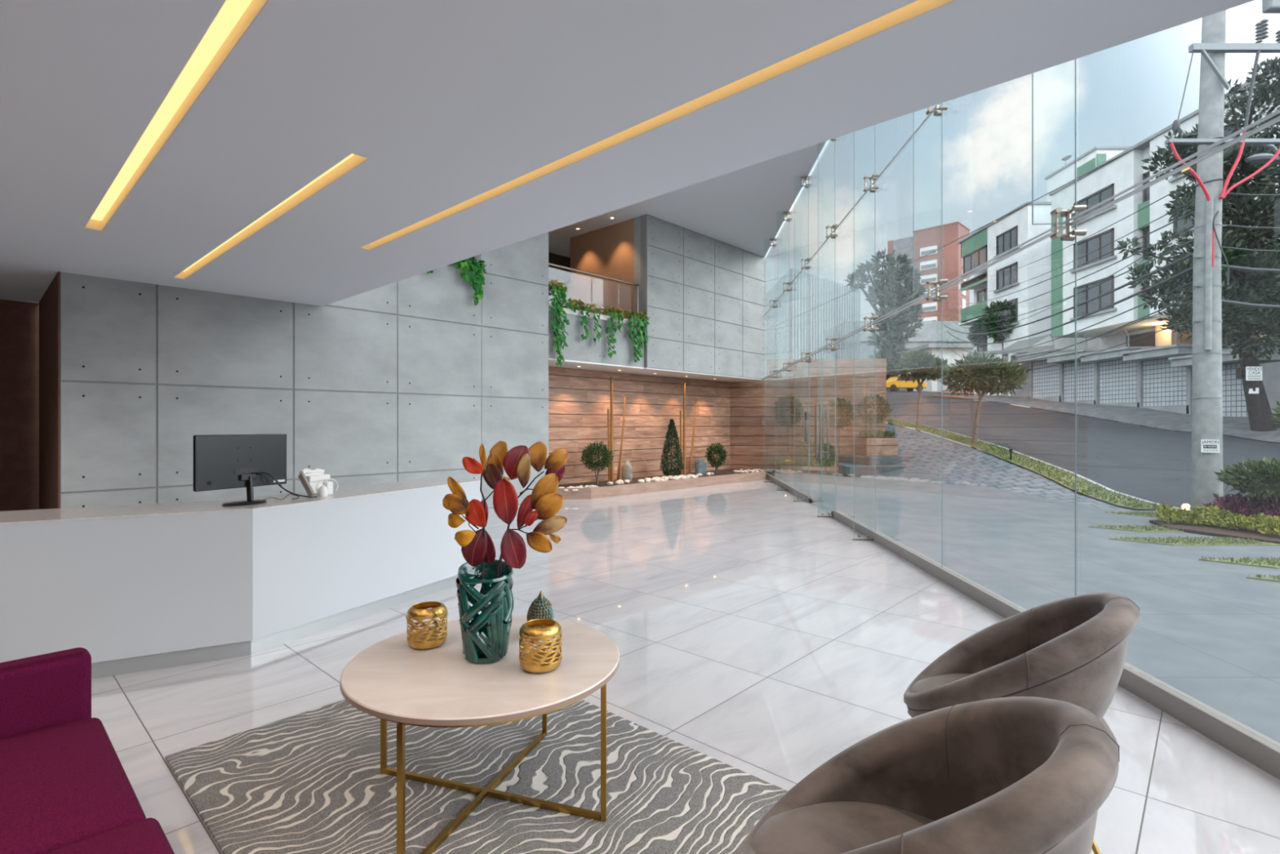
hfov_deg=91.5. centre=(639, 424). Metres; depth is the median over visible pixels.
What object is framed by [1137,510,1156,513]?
paving
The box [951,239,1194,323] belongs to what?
power line
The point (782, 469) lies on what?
garden bed
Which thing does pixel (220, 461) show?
monitor
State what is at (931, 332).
house
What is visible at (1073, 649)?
tub chair
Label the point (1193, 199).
power line
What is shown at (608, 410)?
bamboo pole
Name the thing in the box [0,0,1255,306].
ceiling
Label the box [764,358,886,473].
wall
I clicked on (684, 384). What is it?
bamboo pole
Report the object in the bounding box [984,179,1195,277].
power line
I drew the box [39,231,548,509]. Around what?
wall
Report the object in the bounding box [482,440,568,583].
leafy branch
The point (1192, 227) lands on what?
power line
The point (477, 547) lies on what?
leafy branch
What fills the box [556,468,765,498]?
planter
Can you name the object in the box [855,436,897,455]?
raised planter
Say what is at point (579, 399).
wall
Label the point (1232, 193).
power line
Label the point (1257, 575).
grass
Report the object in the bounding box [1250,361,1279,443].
wall
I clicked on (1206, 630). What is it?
paving
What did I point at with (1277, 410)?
young tree
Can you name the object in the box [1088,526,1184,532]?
grass strip
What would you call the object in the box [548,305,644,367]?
wall
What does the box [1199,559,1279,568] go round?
grass strip
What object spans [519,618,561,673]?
lantern
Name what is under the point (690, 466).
bamboo pole
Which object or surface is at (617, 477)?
bamboo pole
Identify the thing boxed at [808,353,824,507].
door
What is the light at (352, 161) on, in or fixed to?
attached to the ceiling at (448, 104)
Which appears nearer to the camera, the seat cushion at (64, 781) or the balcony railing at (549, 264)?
the seat cushion at (64, 781)
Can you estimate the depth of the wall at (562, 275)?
17.09 m
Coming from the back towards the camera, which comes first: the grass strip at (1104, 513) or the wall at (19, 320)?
the grass strip at (1104, 513)
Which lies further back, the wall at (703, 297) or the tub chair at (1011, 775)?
the wall at (703, 297)
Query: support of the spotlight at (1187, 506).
on the planting bed at (1221, 531)
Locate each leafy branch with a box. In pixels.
[442,443,495,595]
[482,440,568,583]
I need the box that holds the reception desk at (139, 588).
[0,475,481,678]
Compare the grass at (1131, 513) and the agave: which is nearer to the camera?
the grass at (1131, 513)
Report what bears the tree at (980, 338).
on the ground at (952, 396)
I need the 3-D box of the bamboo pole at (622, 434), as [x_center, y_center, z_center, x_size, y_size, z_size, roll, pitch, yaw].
[-0.413,0.340,14.314,0.044,1.956,0.354,0,0,23]
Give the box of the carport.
[967,333,1054,397]
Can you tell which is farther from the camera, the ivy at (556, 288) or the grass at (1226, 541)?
the ivy at (556, 288)
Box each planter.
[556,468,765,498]
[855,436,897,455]
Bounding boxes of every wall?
[0,299,39,511]
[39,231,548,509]
[448,252,570,308]
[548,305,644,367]
[548,366,729,484]
[570,217,634,319]
[634,213,765,378]
[729,380,764,470]
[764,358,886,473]
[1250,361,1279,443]
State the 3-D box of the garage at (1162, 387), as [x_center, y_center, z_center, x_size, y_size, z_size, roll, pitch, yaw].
[24.325,-2.047,27.250,4.350,4.313,3.000,0,0,0]
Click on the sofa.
(65, 788)
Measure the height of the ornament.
0.196 m
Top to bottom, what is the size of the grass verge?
3.600 m
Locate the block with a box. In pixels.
[694,459,706,475]
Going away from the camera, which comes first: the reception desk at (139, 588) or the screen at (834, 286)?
the reception desk at (139, 588)
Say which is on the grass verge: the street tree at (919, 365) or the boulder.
the street tree at (919, 365)
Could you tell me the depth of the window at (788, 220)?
13.61 m
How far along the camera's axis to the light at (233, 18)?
3.24 m
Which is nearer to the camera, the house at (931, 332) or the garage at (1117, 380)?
the garage at (1117, 380)
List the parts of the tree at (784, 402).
stem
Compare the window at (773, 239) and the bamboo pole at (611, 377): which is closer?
the bamboo pole at (611, 377)
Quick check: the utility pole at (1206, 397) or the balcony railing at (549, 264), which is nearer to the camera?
the utility pole at (1206, 397)
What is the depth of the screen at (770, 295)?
20.02 m
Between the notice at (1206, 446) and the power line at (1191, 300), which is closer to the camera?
the notice at (1206, 446)
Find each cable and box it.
[252,471,317,497]
[256,473,299,499]
[264,493,294,499]
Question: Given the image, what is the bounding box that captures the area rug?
[164,698,787,853]
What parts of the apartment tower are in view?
pane, pane, pane, pane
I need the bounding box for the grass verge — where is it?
[886,421,1157,508]
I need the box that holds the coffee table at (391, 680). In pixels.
[339,615,619,853]
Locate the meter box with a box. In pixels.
[1235,367,1245,378]
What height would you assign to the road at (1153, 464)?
3.514 m
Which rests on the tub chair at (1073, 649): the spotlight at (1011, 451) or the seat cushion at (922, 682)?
the seat cushion at (922, 682)
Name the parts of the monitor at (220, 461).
port panel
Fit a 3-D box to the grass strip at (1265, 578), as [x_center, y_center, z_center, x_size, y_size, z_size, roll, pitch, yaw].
[6.775,1.458,5.810,2.050,0.024,0.220,0,0,0]
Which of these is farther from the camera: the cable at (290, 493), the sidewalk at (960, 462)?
the sidewalk at (960, 462)
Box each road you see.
[886,390,984,401]
[886,400,1279,509]
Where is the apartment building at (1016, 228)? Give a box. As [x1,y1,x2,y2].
[956,201,1099,404]
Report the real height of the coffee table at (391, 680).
0.526 m
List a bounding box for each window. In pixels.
[763,238,776,482]
[773,211,791,490]
[786,175,810,502]
[805,137,837,517]
[831,131,878,540]
[871,102,947,567]
[937,58,1086,595]
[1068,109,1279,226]
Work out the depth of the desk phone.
4.57 m
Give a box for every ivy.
[453,257,486,305]
[548,279,569,367]
[564,297,602,346]
[599,304,624,357]
[622,310,649,362]
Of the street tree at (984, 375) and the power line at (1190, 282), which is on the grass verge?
the street tree at (984, 375)
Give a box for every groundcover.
[768,457,838,466]
[856,428,896,436]
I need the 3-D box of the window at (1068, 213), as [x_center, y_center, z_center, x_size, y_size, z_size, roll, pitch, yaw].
[2.644,-1.645,4.827,0.280,5.970,2.025,0,0,3]
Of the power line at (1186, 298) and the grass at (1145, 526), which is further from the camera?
the power line at (1186, 298)
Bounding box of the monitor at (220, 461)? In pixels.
[193,433,286,506]
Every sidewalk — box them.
[886,422,1148,513]
[960,395,1279,442]
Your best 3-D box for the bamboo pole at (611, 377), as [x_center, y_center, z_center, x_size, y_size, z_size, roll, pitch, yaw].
[-0.632,0.125,13.924,0.082,2.384,0.199,0,0,-13]
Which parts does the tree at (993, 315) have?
stem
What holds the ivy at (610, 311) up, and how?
attached to the wall at (578, 349)
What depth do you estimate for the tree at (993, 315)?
42.56 m
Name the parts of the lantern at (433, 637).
handle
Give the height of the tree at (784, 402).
2.055 m
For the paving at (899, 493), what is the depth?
11.73 m
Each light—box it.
[84,0,268,231]
[173,153,368,279]
[360,0,955,249]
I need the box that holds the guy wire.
[765,138,1153,329]
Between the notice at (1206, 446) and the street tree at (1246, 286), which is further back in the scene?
the street tree at (1246, 286)
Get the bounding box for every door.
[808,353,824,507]
[819,345,836,515]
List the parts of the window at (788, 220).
tie rod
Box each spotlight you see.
[1008,448,1013,459]
[1182,503,1190,510]
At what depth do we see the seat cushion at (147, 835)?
1.47 m
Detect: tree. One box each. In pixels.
[772,394,804,459]
[824,396,855,463]
[844,247,927,391]
[854,393,892,435]
[890,347,951,431]
[938,348,1031,448]
[977,298,1014,358]
[1112,56,1279,431]
[1268,400,1279,429]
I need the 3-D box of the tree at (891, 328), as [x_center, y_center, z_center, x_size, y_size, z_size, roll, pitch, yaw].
[24.353,-9.830,61.969,8.030,15.360,3.600,0,0,-5]
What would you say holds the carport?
on the ground at (952, 396)
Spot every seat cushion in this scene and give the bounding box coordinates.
[0,717,146,853]
[44,817,174,853]
[750,801,934,853]
[911,673,1113,733]
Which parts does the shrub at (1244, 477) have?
stem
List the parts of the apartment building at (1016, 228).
sill, green panel, pane, pane, pane, sill, pane, sill, pane, sill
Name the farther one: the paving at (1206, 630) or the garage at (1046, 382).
the garage at (1046, 382)
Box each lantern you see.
[405,600,448,649]
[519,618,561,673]
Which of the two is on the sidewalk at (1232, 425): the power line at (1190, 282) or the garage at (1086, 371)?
the garage at (1086, 371)
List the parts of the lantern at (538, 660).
handle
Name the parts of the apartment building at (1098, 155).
satellite dish, green panel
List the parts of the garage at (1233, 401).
frame, door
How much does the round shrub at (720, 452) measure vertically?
0.863 m
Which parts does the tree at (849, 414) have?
stem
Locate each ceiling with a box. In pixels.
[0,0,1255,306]
[548,141,826,257]
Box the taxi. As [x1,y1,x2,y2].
[886,374,927,391]
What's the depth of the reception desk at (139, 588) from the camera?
3.81 m
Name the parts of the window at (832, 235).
tie rod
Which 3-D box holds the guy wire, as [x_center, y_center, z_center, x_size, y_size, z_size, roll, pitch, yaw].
[4.951,-3.520,17.550,0.018,1.979,16.641,0,0,-22]
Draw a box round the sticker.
[1248,387,1258,393]
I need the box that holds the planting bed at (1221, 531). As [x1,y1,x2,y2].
[1149,519,1279,543]
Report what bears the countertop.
on the reception desk at (139, 588)
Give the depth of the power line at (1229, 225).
9.62 m
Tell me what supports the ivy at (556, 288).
hanging from the wall at (578, 349)
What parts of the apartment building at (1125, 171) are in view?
sill, sill, pane, pane, sill, pane, green panel, green panel, green panel, pane, pane, sill, pane, sill, pane, pane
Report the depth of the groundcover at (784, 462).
16.75 m
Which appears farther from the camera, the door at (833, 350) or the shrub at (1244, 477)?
the door at (833, 350)
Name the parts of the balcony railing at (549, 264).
handrail, post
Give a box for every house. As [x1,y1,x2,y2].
[825,320,971,390]
[902,343,973,395]
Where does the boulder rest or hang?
on the planter at (722, 476)
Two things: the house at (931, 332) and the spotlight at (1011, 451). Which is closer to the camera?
the spotlight at (1011, 451)
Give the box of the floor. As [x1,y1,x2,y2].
[91,477,1279,853]
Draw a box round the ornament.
[526,590,554,627]
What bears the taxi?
on the road at (902, 394)
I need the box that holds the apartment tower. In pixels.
[887,221,970,426]
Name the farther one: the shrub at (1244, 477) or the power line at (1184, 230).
the power line at (1184, 230)
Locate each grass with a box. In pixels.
[1091,524,1225,531]
[1104,511,1157,516]
[1115,535,1271,544]
[1201,555,1279,567]
[1248,573,1279,579]
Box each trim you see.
[548,358,765,382]
[765,471,811,501]
[833,510,1279,779]
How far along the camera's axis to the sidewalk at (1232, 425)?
26.90 m
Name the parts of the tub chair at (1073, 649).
leg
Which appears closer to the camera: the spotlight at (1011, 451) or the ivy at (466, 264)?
the ivy at (466, 264)
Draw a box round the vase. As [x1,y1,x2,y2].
[455,559,513,663]
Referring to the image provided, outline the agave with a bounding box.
[791,434,837,468]
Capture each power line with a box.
[944,252,1193,334]
[945,280,1192,354]
[946,210,1195,304]
[946,266,1192,344]
[948,225,1194,313]
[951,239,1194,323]
[952,294,1192,362]
[953,226,1193,329]
[956,299,1192,361]
[967,199,1195,292]
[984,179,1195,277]
[1026,318,1192,371]
[1221,246,1279,252]
[1221,264,1279,272]
[1221,299,1279,309]
[1222,224,1279,228]
[1227,192,1279,195]
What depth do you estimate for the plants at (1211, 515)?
8.63 m
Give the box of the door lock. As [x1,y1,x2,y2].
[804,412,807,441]
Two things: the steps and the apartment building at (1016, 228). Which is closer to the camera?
the steps
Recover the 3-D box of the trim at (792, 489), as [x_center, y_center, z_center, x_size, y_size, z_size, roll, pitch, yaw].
[3.332,1.400,14.676,0.080,0.120,6.000,0,0,3]
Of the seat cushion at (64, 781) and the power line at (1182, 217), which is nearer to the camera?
the seat cushion at (64, 781)
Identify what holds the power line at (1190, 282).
attached to the utility pole at (1206, 397)
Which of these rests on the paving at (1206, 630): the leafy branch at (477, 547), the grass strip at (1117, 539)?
the grass strip at (1117, 539)
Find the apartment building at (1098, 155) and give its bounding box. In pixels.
[1044,146,1132,201]
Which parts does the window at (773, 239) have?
tie rod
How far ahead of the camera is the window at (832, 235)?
9.73 m
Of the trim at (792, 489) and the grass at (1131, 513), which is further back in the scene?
the trim at (792, 489)
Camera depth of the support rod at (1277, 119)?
3.00 m
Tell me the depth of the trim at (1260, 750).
3.17 m
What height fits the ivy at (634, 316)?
1.156 m
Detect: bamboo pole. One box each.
[607,408,610,481]
[609,376,613,482]
[616,419,625,480]
[618,396,626,479]
[680,410,682,475]
[683,382,685,475]
[688,400,697,474]
[690,418,696,472]
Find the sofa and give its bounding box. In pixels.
[0,647,174,853]
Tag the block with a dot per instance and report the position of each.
(700, 467)
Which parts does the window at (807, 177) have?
tie rod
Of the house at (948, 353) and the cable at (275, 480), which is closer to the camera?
the cable at (275, 480)
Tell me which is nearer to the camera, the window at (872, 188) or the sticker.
the window at (872, 188)
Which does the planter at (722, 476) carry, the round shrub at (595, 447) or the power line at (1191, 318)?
the round shrub at (595, 447)
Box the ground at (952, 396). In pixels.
[930,391,989,399]
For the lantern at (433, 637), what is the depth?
2.52 m
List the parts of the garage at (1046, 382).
frame, door, fence post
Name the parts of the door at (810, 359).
handle, handle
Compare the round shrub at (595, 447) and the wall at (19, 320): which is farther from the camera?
the round shrub at (595, 447)
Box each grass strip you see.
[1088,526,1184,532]
[1104,512,1156,517]
[1108,537,1279,545]
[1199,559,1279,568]
[1245,576,1279,582]
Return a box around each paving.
[766,469,1156,518]
[854,518,1279,742]
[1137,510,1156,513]
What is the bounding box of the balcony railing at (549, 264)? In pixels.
[548,262,639,312]
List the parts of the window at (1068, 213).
tie rod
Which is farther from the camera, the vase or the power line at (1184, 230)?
the power line at (1184, 230)
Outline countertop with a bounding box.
[0,475,480,524]
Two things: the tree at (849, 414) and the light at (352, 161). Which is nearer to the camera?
the light at (352, 161)
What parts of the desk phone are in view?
handset cord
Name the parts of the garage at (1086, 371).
frame, door, fence post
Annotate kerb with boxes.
[905,421,1190,510]
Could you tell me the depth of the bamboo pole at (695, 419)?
16.35 m
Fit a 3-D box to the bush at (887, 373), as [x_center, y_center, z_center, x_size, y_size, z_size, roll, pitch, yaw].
[29.790,-5.787,74.930,3.961,5.419,4.011,0,0,0]
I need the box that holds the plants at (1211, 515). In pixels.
[1155,502,1279,537]
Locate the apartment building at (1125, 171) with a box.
[1048,64,1279,432]
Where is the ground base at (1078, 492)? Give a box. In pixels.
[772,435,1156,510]
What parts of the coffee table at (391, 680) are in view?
leg, leg, leg, leg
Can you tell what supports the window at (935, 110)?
on the trim at (1260, 750)
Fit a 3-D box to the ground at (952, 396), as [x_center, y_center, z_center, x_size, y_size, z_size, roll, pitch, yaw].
[50.000,-3.767,73.500,100.000,4.667,73.000,0,0,0]
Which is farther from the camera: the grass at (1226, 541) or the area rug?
the grass at (1226, 541)
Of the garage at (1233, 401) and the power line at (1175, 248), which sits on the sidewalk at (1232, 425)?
the garage at (1233, 401)
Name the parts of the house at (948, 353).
garage door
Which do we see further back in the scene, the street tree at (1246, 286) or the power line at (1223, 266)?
the street tree at (1246, 286)
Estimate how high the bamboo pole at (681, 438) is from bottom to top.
1.652 m
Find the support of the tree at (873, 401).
in the raised planter at (864, 446)
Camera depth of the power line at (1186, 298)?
13.49 m
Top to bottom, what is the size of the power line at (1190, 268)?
5.633 m
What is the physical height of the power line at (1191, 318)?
3.734 m
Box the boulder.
[621,459,632,481]
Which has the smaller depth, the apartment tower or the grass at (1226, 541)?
the grass at (1226, 541)
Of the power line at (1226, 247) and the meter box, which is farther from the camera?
the meter box
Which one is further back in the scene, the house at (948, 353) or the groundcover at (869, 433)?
the house at (948, 353)
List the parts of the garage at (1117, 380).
frame, door, fence post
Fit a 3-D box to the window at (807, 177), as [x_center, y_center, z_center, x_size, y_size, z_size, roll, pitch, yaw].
[3.075,-1.590,12.615,0.298,6.080,2.025,0,0,3]
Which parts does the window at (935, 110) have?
tie rod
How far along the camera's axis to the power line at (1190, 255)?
14.08 m
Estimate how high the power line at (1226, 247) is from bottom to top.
1.464 m
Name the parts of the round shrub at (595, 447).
stem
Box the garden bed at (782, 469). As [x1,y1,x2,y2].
[770,465,838,474]
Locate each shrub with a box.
[580,440,613,484]
[659,418,684,475]
[705,442,727,473]
[1213,456,1279,508]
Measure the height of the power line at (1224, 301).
1.491 m
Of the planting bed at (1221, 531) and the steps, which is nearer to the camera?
the planting bed at (1221, 531)
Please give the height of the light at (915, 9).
0.099 m
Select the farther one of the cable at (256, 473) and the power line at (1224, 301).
the power line at (1224, 301)
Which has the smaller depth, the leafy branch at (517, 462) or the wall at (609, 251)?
the leafy branch at (517, 462)
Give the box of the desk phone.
[297,467,337,496]
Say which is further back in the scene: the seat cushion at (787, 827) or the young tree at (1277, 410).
the young tree at (1277, 410)
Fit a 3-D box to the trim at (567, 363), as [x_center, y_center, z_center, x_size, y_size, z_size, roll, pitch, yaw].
[-1.063,-1.336,15.391,3.980,0.228,9.400,0,0,43]
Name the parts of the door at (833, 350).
handle, handle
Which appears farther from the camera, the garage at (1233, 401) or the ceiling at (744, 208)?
the garage at (1233, 401)
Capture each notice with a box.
[1200,439,1219,453]
[1245,366,1262,380]
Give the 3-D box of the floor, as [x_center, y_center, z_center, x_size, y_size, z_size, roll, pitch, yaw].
[1.137,1.510,5.071,19.200,0.120,27.000,0,0,43]
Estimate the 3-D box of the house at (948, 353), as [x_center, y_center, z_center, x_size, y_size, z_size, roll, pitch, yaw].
[33.400,-5.150,64.400,10.000,5.600,7.200,0,0,0]
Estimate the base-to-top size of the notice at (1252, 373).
0.450 m
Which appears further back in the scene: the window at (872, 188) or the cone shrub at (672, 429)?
the cone shrub at (672, 429)
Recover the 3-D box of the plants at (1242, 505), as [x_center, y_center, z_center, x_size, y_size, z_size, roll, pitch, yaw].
[9.008,1.135,7.817,1.028,0.524,3.088,0,0,-16]
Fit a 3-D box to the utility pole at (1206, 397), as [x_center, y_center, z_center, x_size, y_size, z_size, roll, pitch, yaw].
[9.258,-2.802,9.820,2.173,8.704,0.445,0,0,0]
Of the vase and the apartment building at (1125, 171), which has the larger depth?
the apartment building at (1125, 171)
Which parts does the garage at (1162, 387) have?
frame, door, fence post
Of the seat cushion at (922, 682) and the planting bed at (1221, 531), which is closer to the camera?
the seat cushion at (922, 682)
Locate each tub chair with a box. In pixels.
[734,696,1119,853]
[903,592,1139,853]
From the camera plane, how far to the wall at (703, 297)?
15.11 m
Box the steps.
[836,454,915,476]
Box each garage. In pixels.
[1015,334,1111,412]
[1045,333,1103,417]
[1079,329,1159,422]
[1120,327,1279,426]
[1168,343,1279,439]
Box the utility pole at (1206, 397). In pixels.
[1164,0,1279,508]
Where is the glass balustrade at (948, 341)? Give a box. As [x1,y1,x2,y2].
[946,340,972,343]
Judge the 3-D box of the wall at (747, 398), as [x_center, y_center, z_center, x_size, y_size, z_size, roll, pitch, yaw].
[3.103,0.100,18.007,1.020,2.700,0.150,0,0,21]
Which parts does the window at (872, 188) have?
tie rod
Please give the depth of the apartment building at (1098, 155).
42.35 m
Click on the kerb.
(1078, 475)
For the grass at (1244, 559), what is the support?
on the grass strip at (1263, 565)
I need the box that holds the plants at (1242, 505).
[1202,492,1279,519]
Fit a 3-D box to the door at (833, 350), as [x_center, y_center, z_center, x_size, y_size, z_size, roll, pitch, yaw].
[3.076,0.108,10.206,0.154,2.676,0.956,0,0,3]
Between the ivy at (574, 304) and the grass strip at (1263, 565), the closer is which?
the grass strip at (1263, 565)
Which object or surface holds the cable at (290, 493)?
on the reception desk at (139, 588)
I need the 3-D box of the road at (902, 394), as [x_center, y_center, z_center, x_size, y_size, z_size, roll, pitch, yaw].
[5.000,-3.687,73.500,70.000,4.667,73.000,0,0,0]
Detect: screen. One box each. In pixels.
[765,268,791,359]
[791,267,860,359]
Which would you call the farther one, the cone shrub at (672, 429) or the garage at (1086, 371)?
the garage at (1086, 371)

